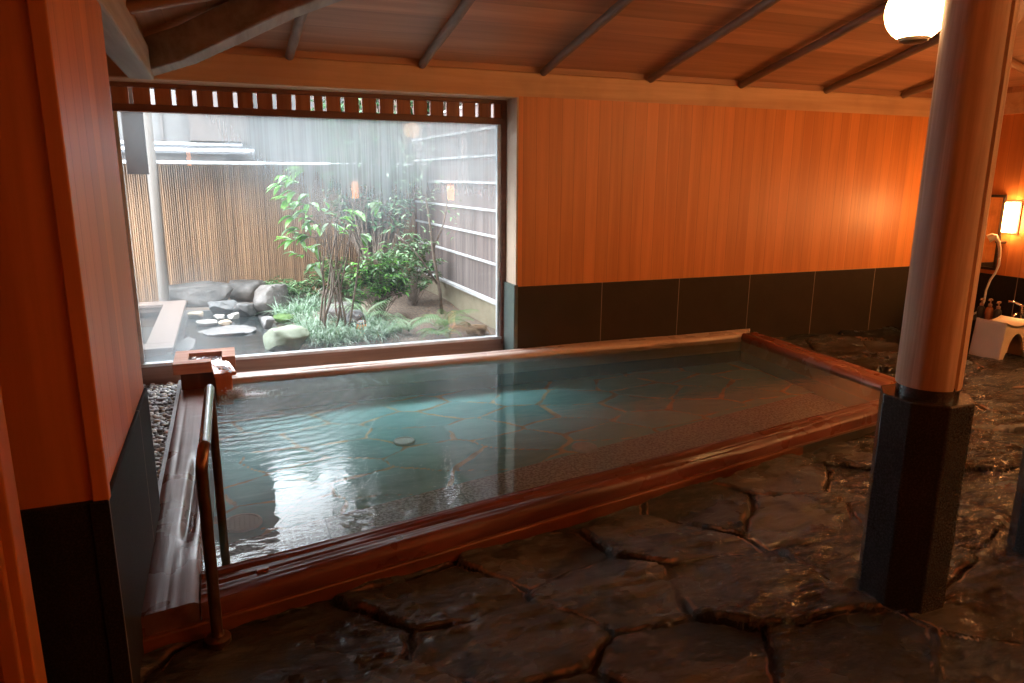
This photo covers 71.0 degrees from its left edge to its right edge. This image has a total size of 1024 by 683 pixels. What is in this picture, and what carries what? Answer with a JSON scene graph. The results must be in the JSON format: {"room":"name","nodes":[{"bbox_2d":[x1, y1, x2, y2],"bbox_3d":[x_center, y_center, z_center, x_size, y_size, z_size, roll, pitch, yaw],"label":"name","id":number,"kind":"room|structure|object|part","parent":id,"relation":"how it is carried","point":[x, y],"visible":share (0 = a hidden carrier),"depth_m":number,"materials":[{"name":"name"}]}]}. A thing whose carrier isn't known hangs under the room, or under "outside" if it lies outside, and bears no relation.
{"room":"spa","nodes":[
{"label":"spa","id":0,"kind":"room"},
{"bbox_2d":[0,0,159,682],"bbox_3d":[-1.873,-0.179,2.098,1.255,2.510,1.144,-5,14,-21],"label":"wall partition","id":1,"kind":"structure","parent":0,"point":[75,398],"depth_m":1.91,"materials":[{"name":"brown wood"}]},
{"bbox_2d":[97,0,153,78],"bbox_3d":[-1.165,-1.082,1.600,0.150,0.180,6.610,-5,14,-21],"label":"beam","id":2,"kind":"structure","parent":1,"relation":"on","point":[125,44],"depth_m":3.50,"materials":[{"name":"wood"}]},
{"bbox_2d":[172,310,285,358],"bbox_3d":[-2.775,-0.094,7.075,0.950,0.001,2.900,-5,14,-21],"label":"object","id":3,"kind":"object","parent":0,"point":[252,343],"visible":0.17,"depth_m":6.84,"materials":[{"name":"stone"}]},
{"bbox_2d":[208,300,236,313],"bbox_3d":[-3.209,-0.382,8.015,0.341,0.174,0.265,-5,14,-21],"label":"rock","id":4,"kind":"object","parent":3,"relation":"on","point":[225,306],"visible":0.84,"depth_m":7.92,"materials":[{"name":"stone"}]},
{"bbox_2d":[233,302,256,316],"bbox_3d":[-2.933,-0.339,7.886,0.221,0.190,0.227,7,14,27],"label":"rock","id":5,"kind":"object","parent":3,"relation":"on","point":[245,309],"visible":0.92,"depth_m":7.81,"materials":[{"name":"stone"}]},
{"bbox_2d":[261,316,274,328],"bbox_3d":[-2.479,-0.182,7.298,0.132,0.137,0.165,-5,14,-21],"label":"rock","id":6,"kind":"object","parent":3,"relation":"on","point":[267,321],"visible":0.93,"depth_m":7.23,"materials":[{"name":"stone"}]},
{"bbox_2d":[185,286,495,349],"bbox_3d":[-2.861,-0.458,8.678,7.000,0.090,6.500,-5,14,-21],"label":"ground","id":7,"kind":"structure","parent":0,"point":[428,299],"depth_m":8.07,"materials":[{"name":"soil"}]},
{"bbox_2d":[143,113,169,300],"bbox_3d":[-3.988,-1.817,7.949,0.122,3.050,0.114,-5,14,-21],"label":"post","id":8,"kind":"object","parent":7,"relation":"on","point":[152,177],"visible":0.52,"depth_m":8.01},
{"bbox_2d":[138,300,186,359],"bbox_3d":[-3.736,0.001,6.397,1.460,0.300,2.340,-5,14,-21],"label":"tub","id":9,"kind":"object","parent":7,"relation":"on","point":[161,321],"visible":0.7,"depth_m":6.59,"materials":[{"name":"brown wood"}]},
{"bbox_2d":[175,337,195,350],"bbox_3d":[-2.964,0.046,6.518,0.166,0.082,0.631,-5,14,-21],"label":"paving stone","id":10,"kind":"object","parent":7,"relation":"on","point":[188,343],"visible":0.76,"depth_m":6.46,"materials":[{"name":"stone"}]},
{"bbox_2d":[187,311,203,318],"bbox_3d":[-3.420,-0.267,7.750,0.162,0.103,0.153,1,13,3],"label":"paving stone","id":11,"kind":"object","parent":7,"relation":"on","point":[197,314],"visible":0.93,"depth_m":7.71,"materials":[{"name":"stone"}]},
{"bbox_2d":[168,281,233,306],"bbox_3d":[-3.777,-0.563,8.619,0.817,0.290,0.340,-5,14,-21],"label":"rock","id":12,"kind":"object","parent":7,"relation":"on","point":[196,294],"visible":0.83,"depth_m":8.51,"materials":[{"name":"stone"}]},
{"bbox_2d":[196,319,217,326],"bbox_3d":[-3.136,-0.181,7.379,0.210,0.077,0.206,-5,14,-21],"label":"paving stone","id":13,"kind":"object","parent":7,"relation":"on","point":[208,322],"visible":0.94,"depth_m":7.32,"materials":[{"name":"stone"}]},
{"bbox_2d":[213,314,224,319],"bbox_3d":[-3.139,-0.249,7.689,0.120,0.077,0.130,-5,14,-21],"label":"paving stone","id":14,"kind":"object","parent":7,"relation":"on","point":[216,316],"visible":0.88,"depth_m":7.65,"materials":[{"name":"stone"}]},
{"bbox_2d":[218,319,231,325],"bbox_3d":[-2.955,-0.185,7.395,0.129,0.068,0.147,-5,14,-21],"label":"paving stone","id":15,"kind":"object","parent":7,"relation":"on","point":[225,322],"visible":0.88,"depth_m":7.35,"materials":[{"name":"stone"}]},
{"bbox_2d":[202,325,256,336],"bbox_3d":[-2.774,-0.086,7.063,0.498,0.086,0.393,-5,14,-21],"label":"stone slab","id":16,"kind":"object","parent":7,"relation":"on","point":[226,330],"visible":0.86,"depth_m":6.99,"materials":[{"name":"stone"}]},
{"bbox_2d":[227,312,238,319],"bbox_3d":[-2.987,-0.259,7.698,0.121,0.098,0.133,-5,14,-21],"label":"paving stone","id":17,"kind":"object","parent":7,"relation":"on","point":[233,316],"visible":0.85,"depth_m":7.67,"materials":[{"name":"stone"}]},
{"bbox_2d":[229,280,266,301],"bbox_3d":[-3.288,-0.638,8.992,0.489,0.277,0.412,-5,14,-21],"label":"rock","id":18,"kind":"object","parent":7,"relation":"on","point":[243,291],"visible":0.65,"depth_m":8.82,"materials":[{"name":"stone"}]},
{"bbox_2d":[123,160,416,301],"bbox_3d":[-3.573,-1.311,8.750,5.082,1.712,0.868,-5,14,-21],"label":"bamboo fence","id":19,"kind":"object","parent":7,"relation":"on","point":[220,222],"visible":0.23,"depth_m":8.96,"materials":[{"name":"wood"}]},
{"bbox_3d":[-3.670,-1.412,8.968,5.050,1.110,0.018,-5,14,-21],"label":"rail","id":20,"kind":"part","parent":19,"relation":"part of","materials":[{"name":"wood"}]},
{"bbox_2d":[253,284,290,316],"bbox_3d":[-2.750,-0.465,8.065,0.382,0.359,0.470,2,13,6],"label":"rock","id":21,"kind":"object","parent":7,"relation":"on","point":[264,295],"visible":0.81,"depth_m":7.93,"materials":[{"name":"stone"}]},
{"bbox_2d":[273,313,294,323],"bbox_3d":[-2.412,-0.239,7.606,0.238,0.108,0.304,-5,14,-21],"label":"moss mound","id":22,"kind":"object","parent":7,"relation":"on","point":[278,317],"visible":0.8,"depth_m":7.51,"materials":[{"name":"plant"}]},
{"bbox_2d":[263,325,309,350],"bbox_3d":[-2.018,-0.009,6.439,0.404,0.264,0.379,-5,14,-21],"label":"rock","id":23,"kind":"object","parent":7,"relation":"on","point":[288,337],"visible":0.94,"depth_m":6.32,"materials":[{"name":"stone"}]},
{"bbox_2d":[264,274,324,304],"bbox_3d":[-2.574,-0.593,8.440,0.723,0.369,0.693,9,16,35],"label":"evergreen shrub","id":24,"kind":"object","parent":7,"relation":"on","point":[291,287],"visible":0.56,"depth_m":8.43,"materials":[{"name":"green plant"}]},
{"bbox_2d":[266,167,381,329],"bbox_3d":[-1.750,-0.833,6.827,1.062,1.606,0.575,-5,14,-21],"label":"young tree","id":25,"kind":"object","parent":7,"relation":"on","point":[301,237],"visible":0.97,"depth_m":6.77,"materials":[{"name":"green plant"}]},
{"bbox_3d":[-1.795,-0.568,6.776,0.074,1.108,0.058,-5,14,-21],"label":"stem","id":26,"kind":"part","parent":25,"relation":"part of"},
{"bbox_3d":[-1.833,-0.712,6.937,0.133,1.315,0.046,-5,14,-21],"label":"stem","id":27,"kind":"part","parent":25,"relation":"part of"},
{"bbox_3d":[-1.777,-0.640,7.046,0.144,1.128,0.055,-9,16,-36],"label":"stem","id":28,"kind":"part","parent":25,"relation":"part of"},
{"bbox_3d":[-1.725,-0.756,6.839,0.286,1.450,0.069,-5,14,-21],"label":"stem","id":29,"kind":"part","parent":25,"relation":"part of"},
{"bbox_3d":[-1.760,-0.677,7.078,0.136,1.186,0.044,-7,15,-30],"label":"stem","id":30,"kind":"part","parent":25,"relation":"part of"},
{"bbox_3d":[-1.776,-0.750,7.113,0.265,1.314,0.036,-6,14,-25],"label":"stem","id":31,"kind":"part","parent":25,"relation":"part of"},
{"bbox_3d":[-1.692,-0.634,6.817,0.299,1.222,0.044,-5,14,-21],"label":"stem","id":32,"kind":"part","parent":25,"relation":"part of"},
{"bbox_3d":[-1.675,-0.604,6.877,0.376,1.138,0.067,-5,14,-21],"label":"stem","id":33,"kind":"part","parent":25,"relation":"part of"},
{"bbox_3d":[-1.638,-0.601,6.836,0.082,1.147,0.044,0,13,-2],"label":"stem","id":34,"kind":"part","parent":25,"relation":"part of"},
{"bbox_3d":[-1.590,-0.778,6.821,0.279,1.504,0.045,-5,14,-21],"label":"stem","id":35,"kind":"part","parent":25,"relation":"part of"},
{"bbox_3d":[-1.466,-0.806,6.837,0.283,1.552,0.051,-6,14,-25],"label":"stem","id":36,"kind":"part","parent":25,"relation":"part of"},
{"bbox_2d":[304,254,364,299],"bbox_3d":[-2.078,-0.778,8.808,0.965,0.571,0.758,-5,14,-21],"label":"evergreen shrub","id":37,"kind":"object","parent":7,"relation":"on","point":[345,291],"visible":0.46,"depth_m":8.70,"materials":[{"name":"green plant"}]},
{"bbox_2d":[257,286,416,349],"bbox_3d":[-1.988,-0.292,7.522,1.395,0.394,2.626,-9,16,-35],"label":"grass","id":38,"kind":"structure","parent":7,"relation":"on","point":[376,328],"depth_m":6.91,"materials":[{"name":"plant"}]},
{"bbox_2d":[326,301,361,321],"bbox_3d":[-1.812,-0.317,7.735,0.397,0.221,0.270,3,13,11],"label":"rock","id":39,"kind":"object","parent":7,"relation":"on","point":[331,311],"visible":0.35,"depth_m":7.64,"materials":[{"name":"stone"}]},
{"bbox_2d":[346,309,365,326],"bbox_3d":[-1.559,-0.205,7.157,0.220,0.236,0.201,-5,14,-21],"label":"rock","id":40,"kind":"object","parent":7,"relation":"on","point":[357,315],"visible":0.54,"depth_m":7.08,"materials":[{"name":"stone"}]},
{"bbox_2d":[326,297,392,317],"bbox_3d":[-1.500,-0.347,7.509,0.696,0.315,0.668,11,17,40],"label":"fern","id":41,"kind":"object","parent":7,"relation":"on","point":[360,306],"visible":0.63,"depth_m":7.46,"materials":[{"name":"green plant"}]},
{"bbox_2d":[356,320,366,330],"bbox_3d":[-1.453,-0.129,6.946,0.110,0.158,0.141,-5,14,-21],"label":"rock","id":42,"kind":"object","parent":7,"relation":"on","point":[359,321],"visible":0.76,"depth_m":6.92,"materials":[{"name":"stone"}]},
{"bbox_2d":[317,102,421,298],"bbox_3d":[-1.685,-1.728,8.700,1.294,2.482,0.594,-5,14,-23],"label":"tree","id":43,"kind":"object","parent":7,"relation":"on","point":[368,227],"visible":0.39,"depth_m":8.67,"materials":[{"name":"plant"}]},
{"bbox_2d":[343,244,412,317],"bbox_3d":[-1.460,-0.658,7.780,0.749,0.803,0.648,1,13,3],"label":"evergreen shrub","id":44,"kind":"object","parent":7,"relation":"on","point":[380,290],"visible":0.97,"depth_m":7.69,"materials":[{"name":"green plant"}]},
{"bbox_2d":[310,96,461,114],"bbox_3d":[-1.428,-4.152,10.837,3.666,6.272,1.716,-5,14,-21],"label":"tree","id":45,"kind":"object","parent":7,"relation":"on","point":[359,99],"visible":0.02,"depth_m":10.61,"materials":[{"name":"plant"}]},
{"bbox_2d":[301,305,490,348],"bbox_3d":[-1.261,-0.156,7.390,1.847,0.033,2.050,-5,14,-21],"label":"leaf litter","id":46,"kind":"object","parent":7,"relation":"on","point":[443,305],"visible":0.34,"depth_m":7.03,"materials":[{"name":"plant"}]},
{"bbox_2d":[382,313,439,331],"bbox_3d":[-0.994,-0.187,7.094,0.561,0.195,0.552,-5,14,-21],"label":"fern","id":47,"kind":"object","parent":7,"relation":"on","point":[421,320],"visible":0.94,"depth_m":7.07,"materials":[{"name":"green plant"}]},
{"bbox_2d":[378,233,447,305],"bbox_3d":[-1.232,-0.847,8.438,0.858,0.882,0.782,3,13,11],"label":"evergreen shrub","id":48,"kind":"object","parent":7,"relation":"on","point":[411,263],"visible":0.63,"depth_m":8.46,"materials":[{"name":"green plant"}]},
{"bbox_2d":[368,184,460,313],"bbox_3d":[-1.028,-1.345,7.700,1.302,2.222,0.622,-10,17,-39],"label":"slender tree","id":49,"kind":"object","parent":7,"relation":"on","point":[437,281],"visible":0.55,"depth_m":7.90,"materials":[{"name":"green plant"}]},
{"bbox_2d":[416,322,460,339],"bbox_3d":[-0.713,-0.095,6.976,0.431,0.122,0.356,-5,14,-21],"label":"fern","id":50,"kind":"object","parent":7,"relation":"on","point":[431,330],"visible":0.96,"depth_m":6.94,"materials":[{"name":"plant"}]},
{"bbox_2d":[421,309,476,334],"bbox_3d":[-0.658,-0.213,7.327,0.696,0.202,0.608,-5,14,-21],"label":"fern","id":51,"kind":"object","parent":7,"relation":"on","point":[447,321],"visible":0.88,"depth_m":7.33,"materials":[{"name":"plant"}]},
{"bbox_2d":[445,322,490,338],"bbox_3d":[-0.473,-0.076,6.991,0.420,0.192,0.476,10,16,36],"label":"fern","id":52,"kind":"object","parent":7,"relation":"on","point":[461,326],"visible":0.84,"depth_m":6.96,"materials":[{"name":"plant"}]},
{"bbox_2d":[466,324,486,335],"bbox_3d":[-0.339,-0.117,7.132,0.227,0.104,0.182,-5,14,-21],"label":"mound","id":53,"kind":"object","parent":7,"relation":"on","point":[474,332],"visible":0.59,"depth_m":7.06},
{"bbox_2d":[415,104,495,329],"bbox_3d":[-0.515,-1.416,8.090,0.195,2.351,4.075,-5,14,-22],"label":"wall","id":54,"kind":"structure","parent":0,"point":[469,281],"depth_m":8.10,"materials":[{"name":"paint"}]},
{"bbox_2d":[123,0,1023,97],"bbox_3d":[1.635,-1.950,2.863,9.000,0.961,7.800,-5,14,-21],"label":"ceiling","id":55,"kind":"structure","parent":0,"point":[500,35],"depth_m":5.12,"materials":[{"name":"wood"}]},
{"bbox_2d":[120,88,148,173],"bbox_3d":[-2.865,-1.817,5.387,0.150,1.095,0.030,-5,14,-21],"label":"board","id":56,"kind":"object","parent":55,"relation":"hanging from","point":[133,129],"visible":0.46,"depth_m":5.44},
{"bbox_2d":[126,0,209,13],"bbox_3d":[-1.597,-1.846,3.803,0.967,0.314,0.068,-5,14,-21],"label":"rafter","id":57,"kind":"object","parent":55,"relation":"attached to","point":[133,6],"depth_m":3.70,"materials":[{"name":"wood"}]},
{"bbox_2d":[144,0,341,75],"bbox_3d":[-0.182,-2.012,3.529,4.681,1.115,0.135,6,14,23],"label":"beam","id":58,"kind":"structure","parent":55,"relation":"attached to","point":[225,26],"depth_m":4.19,"materials":[{"name":"wood"}]},
{"bbox_2d":[285,13,307,59],"bbox_3d":[-1.311,-1.980,4.434,0.072,0.328,1.020,-5,14,-24],"label":"rafter","id":59,"kind":"object","parent":55,"relation":"attached to","point":[298,24],"visible":0.76,"depth_m":4.56,"materials":[{"name":"wood"}]},
{"bbox_2d":[418,0,474,68],"bbox_3d":[-0.252,-2.074,4.330,0.072,0.571,1.950,-5,14,-24],"label":"rafter","id":60,"kind":"object","parent":55,"relation":"attached to","point":[463,7],"visible":1,"depth_m":4.69,"materials":[{"name":"wood"}]},
{"bbox_2d":[540,0,633,75],"bbox_3d":[0.853,-2.171,4.221,0.072,0.824,2.921,-5,14,-24],"label":"rafter","id":61,"kind":"object","parent":55,"relation":"attached to","point":[620,5],"visible":1,"depth_m":4.93,"materials":[{"name":"wood"}]},
{"bbox_2d":[647,0,779,82],"bbox_3d":[1.841,-2.255,4.376,0.072,0.931,3.332,-5,14,-24],"label":"rafter","id":62,"kind":"object","parent":55,"relation":"attached to","point":[763,5],"visible":1,"depth_m":5.18,"materials":[{"name":"wood"}]},
{"bbox_2d":[738,0,888,88],"bbox_3d":[2.544,-2.308,5.036,0.072,0.748,2.631,-5,14,-24],"label":"rafter","id":63,"kind":"object","parent":55,"relation":"attached to","point":[879,10],"visible":0.94,"depth_m":5.46,"materials":[{"name":"wood"}]},
{"bbox_2d":[823,34,939,93],"bbox_3d":[3.242,-2.358,5.838,0.072,0.498,1.670,-5,14,-24],"label":"rafter","id":64,"kind":"object","parent":55,"relation":"attached to","point":[934,40],"visible":0.63,"depth_m":6.03,"materials":[{"name":"wood"}]},
{"bbox_2d":[884,0,943,44],"bbox_3d":[1.424,-1.576,2.422,0.206,1.070,0.206,-5,14,-21],"label":"globe lamp","id":65,"kind":"object","parent":55,"relation":"hanging from","point":[910,22],"visible":0.94,"depth_m":2.47,"materials":[{"name":"glass"}]},
{"bbox_2d":[901,80,933,98],"bbox_3d":[3.935,-2.407,6.643,0.072,0.244,0.701,-6,14,-24],"label":"rafter","id":66,"kind":"object","parent":55,"relation":"attached to","point":[929,85],"visible":0.43,"depth_m":6.79,"materials":[{"name":"wood"}]},
{"bbox_2d":[1011,58,1023,73],"bbox_3d":[4.311,-2.329,6.092,0.976,0.312,0.064,-5,14,-21],"label":"rafter","id":67,"kind":"object","parent":55,"relation":"attached to","point":[1018,66],"visible":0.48,"depth_m":6.05,"materials":[{"name":"wood"}]},
{"bbox_2d":[1017,0,1023,23],"bbox_3d":[3.482,-2.315,4.947,0.090,1.020,4.681,6,14,23],"label":"beam","id":68,"kind":"structure","parent":55,"relation":"attached to","point":[1021,10],"depth_m":4.86,"materials":[{"name":"wood"}]},
{"bbox_2d":[140,326,1023,682],"bbox_3d":[1.659,0.827,3.233,8.688,0.104,6.690,-5,14,-21],"label":"floor","id":69,"kind":"structure","parent":0,"point":[750,575],"depth_m":2.61,"materials":[{"name":"stone"}]},
{"bbox_2d":[0,387,46,682],"bbox_3d":[-1.287,-0.021,1.404,0.422,2.500,0.100,-5,14,-21],"label":"door","id":70,"kind":"structure","parent":69,"relation":"on","point":[21,654],"depth_m":1.58,"materials":[{"name":"brown wood"}]},
{"bbox_2d":[158,380,180,497],"bbox_3d":[-1.943,0.596,4.106,0.025,0.185,2.220,-5,14,-21],"label":"edging","id":71,"kind":"object","parent":69,"relation":"on","point":[162,470],"visible":0.16,"depth_m":3.93,"materials":[{"name":"grey stone"}]},
{"bbox_2d":[858,0,1020,613],"bbox_3d":[1.488,-0.564,2.397,0.284,3.150,0.284,-5,14,-21],"label":"wooden pillar","id":72,"kind":"structure","parent":69,"relation":"on","point":[924,422],"depth_m":2.44,"materials":[{"name":"brown wood"}]},
{"bbox_2d":[969,314,992,342],"bbox_3d":[4.851,0.097,6.078,0.384,0.265,3.000,-5,14,-21],"label":"stone ledge","id":73,"kind":"object","parent":69,"relation":"on","point":[974,316],"visible":0.02,"depth_m":6.79,"materials":[{"name":"stone"}]},
{"bbox_2d":[976,298,984,318],"bbox_3d":[4.438,-0.312,6.794,0.073,0.206,0.066,1,13,3],"label":"pump bottle","id":74,"kind":"object","parent":73,"relation":"on","point":[980,312],"visible":0.88,"depth_m":6.78,"materials":[{"name":"plastic"}]},
{"bbox_2d":[984,298,993,319],"bbox_3d":[4.467,-0.298,6.721,0.073,0.213,0.066,1,13,3],"label":"pump bottle","id":75,"kind":"object","parent":73,"relation":"on","point":[988,315],"visible":0.78,"depth_m":6.70,"materials":[{"name":"plastic"}]},
{"bbox_2d":[992,301,1001,318],"bbox_3d":[4.497,-0.275,6.650,0.073,0.200,0.066,1,13,3],"label":"pump bottle","id":76,"kind":"object","parent":73,"relation":"on","point":[997,312],"visible":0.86,"depth_m":6.63,"materials":[{"name":"plastic"}]},
{"bbox_2d":[1008,300,1023,318],"bbox_3d":[4.529,-0.250,6.484,0.179,0.225,0.150,-5,14,-21],"label":"tap","id":77,"kind":"object","parent":73,"relation":"on","point":[1020,313],"visible":0.67,"depth_m":6.45,"materials":[{"name":"silver metal"}]},
{"bbox_3d":[4.556,-0.338,6.489,0.032,0.056,0.124,-12,18,-42],"label":"lever","id":78,"kind":"part","parent":77,"relation":"part of","materials":[{"name":"silver metal"}]},
{"bbox_3d":[4.531,-0.240,6.434,0.146,0.044,0.027,-6,14,-27],"label":"spout","id":79,"kind":"part","parent":77,"relation":"part of","materials":[{"name":"silver metal"}]},
{"bbox_2d":[969,315,1023,359],"bbox_3d":[4.281,-0.036,6.280,0.389,0.328,0.273,-5,14,-21],"label":"stool","id":80,"kind":"object","parent":69,"relation":"on","point":[996,337],"visible":0.98,"depth_m":6.21,"materials":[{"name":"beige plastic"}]},
{"bbox_3d":[4.236,-0.062,6.392,0.389,0.328,0.026,-5,14,-21],"label":"arched frame","id":81,"kind":"part","parent":80,"relation":"part of","materials":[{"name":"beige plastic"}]},
{"bbox_3d":[4.127,-0.015,6.223,0.057,0.310,0.263,-5,14,-21],"label":"panel","id":82,"kind":"part","parent":80,"relation":"part of","materials":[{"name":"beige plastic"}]},
{"bbox_3d":[4.282,-0.168,6.250,0.316,0.054,0.273,-5,14,-21],"label":"seat","id":83,"kind":"part","parent":80,"relation":"part of","materials":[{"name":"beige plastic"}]},
{"bbox_3d":[4.326,-0.011,6.169,0.389,0.328,0.027,-5,14,-21],"label":"arched frame","id":84,"kind":"part","parent":80,"relation":"part of","materials":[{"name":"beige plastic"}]},
{"bbox_3d":[4.435,-0.040,6.342,0.057,0.310,0.263,-5,14,-21],"label":"panel","id":85,"kind":"part","parent":80,"relation":"part of","materials":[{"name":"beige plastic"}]},
{"bbox_2d":[1007,447,1023,554],"bbox_3d":[2.277,-0.623,2.680,0.284,3.150,0.284,-5,14,-21],"label":"wooden pillar","id":86,"kind":"structure","parent":69,"relation":"on","point":[1015,539],"depth_m":3.02,"materials":[{"name":"black stone"}]},
{"bbox_2d":[503,96,928,349],"bbox_3d":[2.238,-1.048,6.863,4.935,2.215,0.414,-5,14,-21],"label":"wall","id":87,"kind":"structure","parent":0,"point":[625,220],"depth_m":6.42,"materials":[{"name":"brown wood"}]},
{"bbox_2d":[109,81,506,385],"bbox_3d":[-1.775,-0.754,5.380,3.730,2.170,0.090,-5,14,-21],"label":"window","id":88,"kind":"structure","parent":87,"relation":"in","point":[369,146],"depth_m":5.49,"materials":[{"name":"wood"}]},
{"bbox_3d":[-1.393,-1.823,5.286,2.795,0.031,0.075,-5,14,-21],"label":"rail","id":89,"kind":"part","parent":88,"relation":"part of","materials":[{"name":"wood"}]},
{"bbox_3d":[-1.394,-1.679,5.318,2.795,0.050,0.075,-5,14,-21],"label":"rail","id":90,"kind":"part","parent":88,"relation":"part of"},
{"bbox_3d":[-1.787,0.203,5.602,3.720,0.205,0.080,-5,14,-21],"label":"rail","id":91,"kind":"part","parent":88,"relation":"part of","materials":[{"name":"wood"}]},
{"bbox_2d":[106,53,931,116],"bbox_3d":[0.484,-2.058,5.880,8.650,0.190,0.320,-5,14,-21],"label":"beam","id":92,"kind":"structure","parent":87,"relation":"on","point":[221,69],"depth_m":5.46,"materials":[{"name":"brown wood"}]},
{"bbox_2d":[974,113,1023,317],"bbox_3d":[5.723,-0.641,4.506,0.214,2.515,6.820,-5,14,-21],"label":"wall","id":93,"kind":"structure","parent":0,"point":[1007,284],"depth_m":6.77,"materials":[{"name":"brown wood"}]},
{"bbox_2d":[973,233,1006,314],"bbox_3d":[4.520,-0.639,6.899,0.287,0.807,0.244,11,17,39],"label":"shower","id":94,"kind":"object","parent":93,"relation":"attached to","point":[991,237],"visible":0.86,"depth_m":6.72,"materials":[{"name":"plastic"}]},
{"bbox_3d":[4.545,-0.884,6.713,0.048,0.199,0.103,-5,14,-21],"label":"handle","id":95,"kind":"part","parent":94,"relation":"part of","materials":[{"name":"beige plastic"}]},
{"bbox_2d":[980,195,1007,269],"bbox_3d":[4.586,-1.083,7.060,0.022,0.715,0.454,-5,14,-21],"label":"wall mirror","id":96,"kind":"object","parent":93,"relation":"attached to","point":[997,203],"visible":0.4,"depth_m":6.92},
{"bbox_2d":[1001,201,1022,233],"bbox_3d":[4.680,-1.164,6.732,0.070,0.305,0.135,-5,14,-21],"label":"wall lamp","id":97,"kind":"object","parent":93,"relation":"attached to","point":[1010,224],"visible":1,"depth_m":6.70,"materials":[{"name":"glass"}]},
{"bbox_2d":[1004,91,1023,114],"bbox_3d":[5.699,-1.654,4.262,0.180,0.190,6.619,-5,14,-21],"label":"beam","id":98,"kind":"structure","parent":93,"relation":"attached to","point":[1014,104],"depth_m":6.63,"materials":[{"name":"brown wood"}]},
{"bbox_3d":[0.566,0.562,6.155,9.000,0.170,13.500,-5,14,-21],"label":"floor","id":99,"kind":"structure","parent":0,"visible":0},
{"bbox_2d":[141,328,895,653],"bbox_3d":[0.528,0.589,4.622,4.977,0.440,3.074,-5,14,-21],"label":"bath","id":100,"kind":"object","parent":99,"relation":"on","point":[491,460],"visible":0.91,"depth_m":4.33,"materials":[{"name":"brown wood"}]},
{"bbox_2d":[172,347,235,404],"bbox_3d":[-2.093,0.246,4.922,0.385,0.300,0.444,-5,14,-21],"label":"spout","id":101,"kind":"object","parent":100,"relation":"on","point":[195,373],"visible":0.88,"depth_m":4.78,"materials":[{"name":"brown wood"}]},
{"bbox_3d":[-2.103,0.131,4.922,0.385,0.075,0.390,-5,14,-21],"label":"frame","id":102,"kind":"part","parent":101,"relation":"part of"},
{"bbox_2d":[189,355,233,394],"bbox_3d":[-2.037,0.241,4.859,0.254,0.239,0.462,-9,16,-35],"label":"water","id":103,"kind":"object","parent":101,"relation":"in","point":[221,365],"visible":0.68,"depth_m":4.83,"materials":[{"name":"liquid"}]},
{"bbox_2d":[195,384,231,650],"bbox_3d":[-1.111,0.651,2.658,0.084,0.833,0.824,-5,14,-21],"label":"handrail","id":104,"kind":"object","parent":100,"relation":"on","point":[218,638],"visible":0.97,"depth_m":2.35,"materials":[{"name":"wood"}]},
{"bbox_3d":[-0.977,0.652,2.328,0.039,0.678,0.082,-2,13,-10],"label":"post","id":105,"kind":"part","parent":104,"relation":"part of","materials":[{"name":"brown metal"}]},
{"bbox_3d":[-1.229,0.572,3.000,0.035,0.832,0.084,-5,14,-21],"label":"post","id":106,"kind":"part","parent":104,"relation":"part of","materials":[{"name":"wood"}]},
{"bbox_2d":[226,513,262,532],"bbox_3d":[-1.308,0.880,3.480,0.188,0.018,0.188,-5,14,-21],"label":"drain cover","id":107,"kind":"object","parent":100,"relation":"on","point":[245,522],"visible":0.86,"depth_m":3.48,"materials":[{"name":"metal"}]},
{"bbox_2d":[227,515,258,528],"bbox_3d":[-1.308,0.879,3.480,0.152,0.006,0.152,-5,14,-21],"label":"grille","id":108,"kind":"object","parent":107,"relation":"attached to","point":[236,521],"depth_m":3.48,"materials":[{"name":"metal"}]},
{"bbox_2d":[215,371,405,446],"bbox_3d":[0.524,0.420,4.598,4.578,0.001,2.770,-5,14,-21],"label":"water","id":109,"kind":"object","parent":100,"relation":"in","point":[323,388],"visible":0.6,"depth_m":4.67,"materials":[{"name":"liquid"}]},
{"bbox_2d":[213,357,302,400],"bbox_3d":[-1.754,0.248,4.790,0.629,0.225,0.304,0,13,-1],"label":"foam","id":110,"kind":"object","parent":109,"relation":"on","point":[237,392],"visible":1,"depth_m":4.78,"materials":[{"name":"liquid"}]},
{"bbox_2d":[393,437,414,445],"bbox_3d":[-0.692,0.640,4.602,0.136,0.018,0.136,-5,14,-21],"label":"drain cover","id":111,"kind":"object","parent":100,"relation":"on","point":[400,441],"visible":1,"depth_m":4.59,"materials":[{"name":"metal"}]},
{"bbox_2d":[396,438,412,442],"bbox_3d":[-0.692,0.639,4.602,0.110,0.006,0.110,-5,14,-21],"label":"grille","id":112,"kind":"object","parent":111,"relation":"attached to","point":[398,440],"depth_m":4.60,"materials":[{"name":"metal"}]},
{"bbox_3d":[0.453,0.662,4.482,0.164,0.018,0.164,-5,14,-21],"label":"drain cover","id":113,"kind":"object","parent":100,"relation":"on","visible":0},
{"bbox_2d":[574,443,594,449],"bbox_3d":[0.453,0.661,4.482,0.133,0.006,0.133,-5,14,-21],"label":"grille","id":114,"kind":"object","parent":113,"relation":"attached to","point":[577,446],"depth_m":4.49,"materials":[{"name":"metal"}]},
{"bbox_3d":[-2.580,0.669,4.046,1.214,0.100,2.550,-5,14,-21],"label":"floor","id":115,"kind":"structure","parent":0,"visible":0},
{"bbox_2d":[143,381,177,481],"bbox_3d":[-2.200,0.579,4.109,0.480,0.072,2.418,-5,14,-21],"label":"pebbles","id":116,"kind":"object","parent":115,"relation":"in","point":[161,398],"visible":0.16,"depth_m":4.56,"materials":[{"name":"gravel"}]},
{"label":"outside","id":117,"kind":"structure","parent":0,"visible":0},
{"bbox_2d":[110,89,393,161],"bbox_3d":[-3.212,-3.756,12.080,9.700,4.900,2.176,-5,14,-21],"label":"house","id":118,"kind":"structure","parent":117,"point":[177,137],"depth_m":10.63,"materials":[{"name":"paint"}]},
{"bbox_3d":[-4.367,-4.417,10.451,0.820,2.900,0.200,-5,14,-21],"label":"grey panel","id":119,"kind":"part","parent":118,"relation":"part of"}
]}

